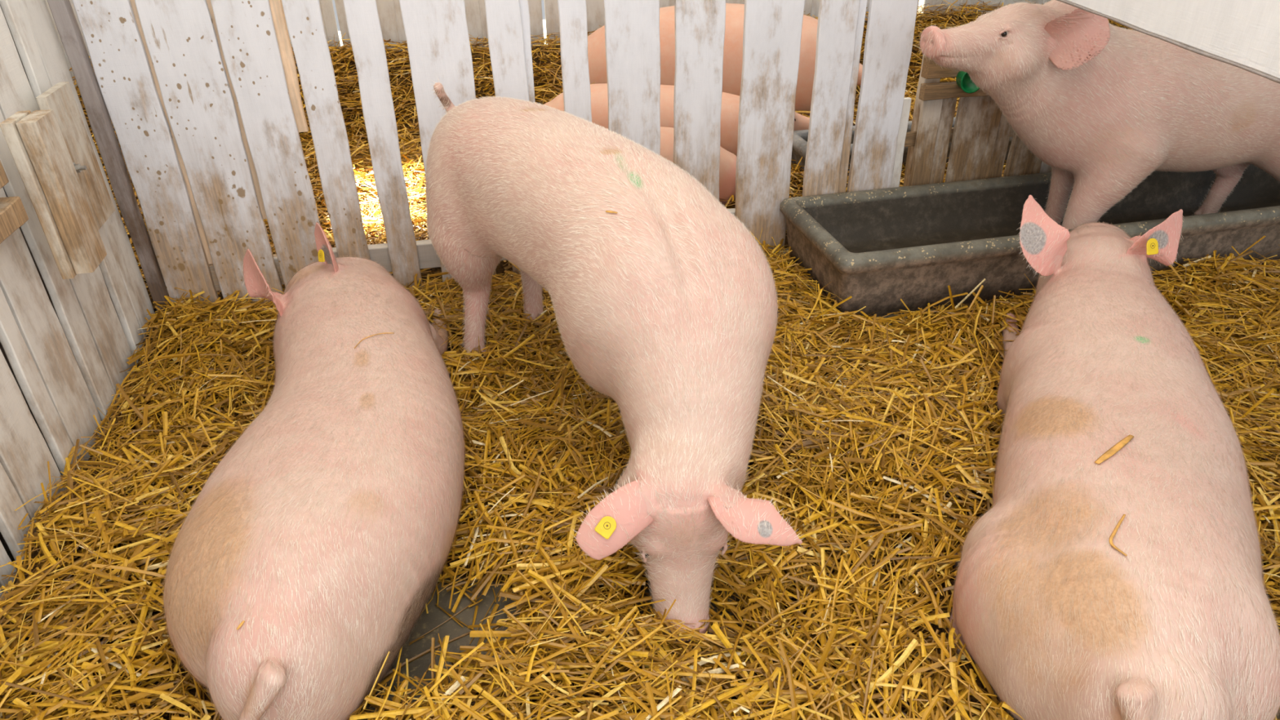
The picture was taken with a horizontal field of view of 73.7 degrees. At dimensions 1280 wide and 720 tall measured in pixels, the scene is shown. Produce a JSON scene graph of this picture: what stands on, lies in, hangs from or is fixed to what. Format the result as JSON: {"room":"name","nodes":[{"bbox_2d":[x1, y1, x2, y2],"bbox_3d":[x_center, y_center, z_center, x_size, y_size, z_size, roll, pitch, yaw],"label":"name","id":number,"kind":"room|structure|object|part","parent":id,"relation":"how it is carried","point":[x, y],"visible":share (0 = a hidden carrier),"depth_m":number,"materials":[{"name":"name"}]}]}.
{"room":"pig pen","nodes":[
{"label":"pig pen","id":0,"kind":"room"},
{"bbox_2d":[45,3,75,86],"bbox_3d":[-3.257,-1.442,3.918,0.020,1.500,2.818,-7,32,-10],"label":"wall","id":1,"kind":"structure","parent":0,"point":[46,3],"depth_m":5.26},
{"bbox_2d":[44,0,1050,86],"bbox_3d":[0.578,-2.962,5.719,10.311,2.100,0.026,-7,32,-10],"label":"wall","id":2,"kind":"structure","parent":0,"point":[389,12],"depth_m":5.72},
{"bbox_2d":[7,0,1279,719],"bbox_3d":[0.348,-0.323,3.485,14.000,0.080,12.000,-7,32,-10],"label":"floor","id":3,"kind":"structure","parent":0,"point":[435,616],"depth_m":1.92,"materials":[{"name":"concrete"}]},
{"bbox_2d":[0,0,155,608],"bbox_3d":[-1.551,-0.111,1.723,0.096,1.450,2.533,-7,32,-10],"label":"wooden wall","id":4,"kind":"structure","parent":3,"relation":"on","point":[65,344],"depth_m":2.34,"materials":[{"name":"white wood"}]},
{"bbox_2d":[0,81,115,279],"bbox_3d":[-1.552,-0.394,2.188,0.129,0.420,1.014,-7,32,-9],"label":"board","id":5,"kind":"object","parent":4,"relation":"attached to","point":[51,150],"visible":1,"depth_m":2.25,"materials":[{"name":"wood"}]},
{"bbox_3d":[-1.553,0.317,2.001,0.040,0.117,2.500,-7,32,-10],"label":"rail","id":6,"kind":"part","parent":4,"relation":"part of","materials":[{"name":"white wood"}]},
{"bbox_2d":[47,0,918,315],"bbox_3d":[-0.365,-0.949,3.054,2.906,1.461,0.100,-7,32,-10],"label":"picket fence","id":7,"kind":"object","parent":3,"relation":"on","point":[202,99],"visible":0.72,"depth_m":3.00,"materials":[{"name":"white wood"}]},
{"bbox_3d":[-1.751,-0.755,2.780,0.054,1.460,0.050,-7,32,-10],"label":"corner post","id":8,"kind":"part","parent":7,"relation":"part of","materials":[{"name":"grey wood"}]},
{"bbox_3d":[-0.334,-0.473,3.382,2.850,0.113,0.045,-7,32,-10],"label":"rail","id":9,"kind":"part","parent":7,"relation":"part of","materials":[{"name":"white wood"}]},
{"bbox_2d":[68,0,1134,308],"bbox_3d":[0.418,-1.465,4.781,7.443,0.542,2.967,-7,32,-10],"label":"bedding","id":10,"kind":"object","parent":3,"relation":"on","point":[546,59],"visible":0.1,"depth_m":5.02,"materials":[{"name":"yellow plant"}]},
{"bbox_2d":[606,126,736,206],"bbox_3d":[-0.064,-0.887,3.987,1.075,0.374,0.434,-2,31,-1],"label":"pig","id":11,"kind":"object","parent":10,"relation":"on","point":[727,165],"visible":0.09,"depth_m":3.88},
{"bbox_2d":[543,83,809,156],"bbox_3d":[0.201,-1.254,4.559,1.561,0.399,0.473,5,32,10],"label":"pig","id":12,"kind":"object","parent":10,"relation":"on","point":[599,97],"visible":0.13,"depth_m":4.39},
{"bbox_2d":[587,3,862,115],"bbox_3d":[0.499,-1.822,5.226,1.862,0.668,0.627,6,32,11],"label":"pig","id":13,"kind":"object","parent":10,"relation":"on","point":[734,26],"visible":0.22,"depth_m":4.97},
{"bbox_2d":[791,116,1012,179],"bbox_3d":[1.629,-1.073,4.359,1.800,0.250,0.340,-7,32,-10],"label":"trough","id":14,"kind":"object","parent":10,"relation":"on","point":[800,139],"visible":0.09,"depth_m":4.17,"materials":[{"name":"concrete"}]},
{"bbox_2d":[0,228,1279,719],"bbox_3d":[0.903,0.180,2.458,4.883,0.376,2.715,-7,32,-10],"label":"bedding","id":15,"kind":"object","parent":3,"relation":"on","point":[877,444],"visible":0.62,"depth_m":2.08,"materials":[{"name":"yellow plant"}]},
{"bbox_2d":[160,222,466,719],"bbox_3d":[-0.772,0.141,2.192,0.651,0.507,1.844,-7,32,-10],"label":"pig","id":16,"kind":"object","parent":15,"relation":"on","point":[328,526],"visible":1,"depth_m":1.72},
{"bbox_2d":[235,620,244,630],"bbox_3d":[-0.693,0.460,1.481,0.006,0.009,0.017,18,36,29],"label":"stalk","id":17,"kind":"object","parent":16,"relation":"on","point":[243,621],"visible":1,"depth_m":1.48,"materials":[{"name":"yellow plant"}]},
{"bbox_2d":[354,332,394,348],"bbox_3d":[-0.708,-0.054,2.256,0.022,0.018,0.129,20,37,30],"label":"stalk","id":18,"kind":"object","parent":16,"relation":"on","point":[386,332],"visible":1,"depth_m":2.26,"materials":[{"name":"yellow plant"}]},
{"bbox_2d":[424,76,804,642],"bbox_3d":[-0.094,-0.168,2.307,0.703,0.894,1.768,-14,34,-20],"label":"pig","id":19,"kind":"object","parent":15,"relation":"on","point":[665,305],"visible":1,"depth_m":1.94},
{"bbox_2d":[605,210,617,213],"bbox_3d":[-0.066,-0.341,1.964,0.030,0.004,0.005,14,34,23],"label":"stalk","id":20,"kind":"object","parent":19,"relation":"on","point":[610,211],"visible":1,"depth_m":1.96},
{"bbox_2d":[779,164,1279,318],"bbox_3d":[1.853,-0.543,3.463,2.515,0.268,0.630,-7,32,-10],"label":"trough","id":21,"kind":"object","parent":15,"relation":"on","point":[879,247],"visible":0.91,"depth_m":3.37,"materials":[{"name":"concrete"}]},
{"bbox_2d":[918,0,1279,229],"bbox_3d":[1.824,-0.901,3.177,1.856,1.073,0.512,-7,32,-10],"label":"pig","id":22,"kind":"object","parent":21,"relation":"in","point":[1104,105],"visible":0.91,"depth_m":2.98},
{"bbox_2d":[946,195,1279,719],"bbox_3d":[1.160,0.120,2.112,0.593,0.562,1.977,12,34,21],"label":"pig","id":23,"kind":"object","parent":15,"relation":"on","point":[1061,624],"visible":1,"depth_m":1.65},
{"bbox_2d":[1094,435,1133,463],"bbox_3d":[0.980,0.185,1.760,0.138,0.009,0.016,-22,37,-30],"label":"stalk","id":24,"kind":"object","parent":23,"relation":"on","point":[1122,443],"visible":1,"depth_m":1.75,"materials":[{"name":"yellow plant"}]},
{"bbox_2d":[1108,514,1127,555],"bbox_3d":[0.868,0.315,1.550,0.028,0.011,0.112,12,34,21],"label":"stalk","id":25,"kind":"object","parent":23,"relation":"on","point":[1110,540],"visible":1,"depth_m":1.55,"materials":[{"name":"yellow plant"}]},
{"bbox_2d":[1056,0,1279,84],"bbox_3d":[1.248,-0.372,1.968,0.078,1.550,2.053,-1,31,0],"label":"barrier","id":26,"kind":"object","parent":15,"relation":"on","point":[1244,34],"visible":1,"depth_m":1.79,"materials":[{"name":"white"}]},
{"bbox_2d":[890,54,1052,187],"bbox_3d":[1.992,-0.995,3.691,1.953,0.800,0.150,-7,32,-10],"label":"fence","id":27,"kind":"object","parent":3,"relation":"on","point":[980,136],"visible":0.24,"depth_m":3.53,"materials":[{"name":"brown wood"}]},
{"bbox_3d":[1.176,-0.916,3.586,0.075,0.800,0.050,-7,32,-10],"label":"post","id":28,"kind":"part","parent":27,"relation":"part of","materials":[{"name":"brown wood"}]},
{"bbox_3d":[2.029,-1.266,3.486,1.880,0.102,0.050,-7,32,-10],"label":"rail","id":29,"kind":"part","parent":27,"relation":"part of","materials":[{"name":"brown wood"}]},
{"bbox_3d":[2.031,-1.175,3.527,1.885,0.067,0.040,-7,32,-10],"label":"rail","id":30,"kind":"part","parent":27,"relation":"part of","materials":[{"name":"brown wood"}]},
{"bbox_3d":[1.990,-1.029,3.688,1.945,0.067,0.012,-7,32,-10],"label":"rail","id":31,"kind":"part","parent":27,"relation":"part of","materials":[{"name":"brown wood"}]},
{"bbox_2d":[955,71,979,93],"bbox_3d":[1.278,-1.093,3.316,0.098,0.098,0.058,-7,32,-10],"label":"plastic cup","id":32,"kind":"object","parent":27,"relation":"attached to","point":[963,81],"visible":0.59,"depth_m":3.33,"materials":[{"name":"green plastic"}]}
]}

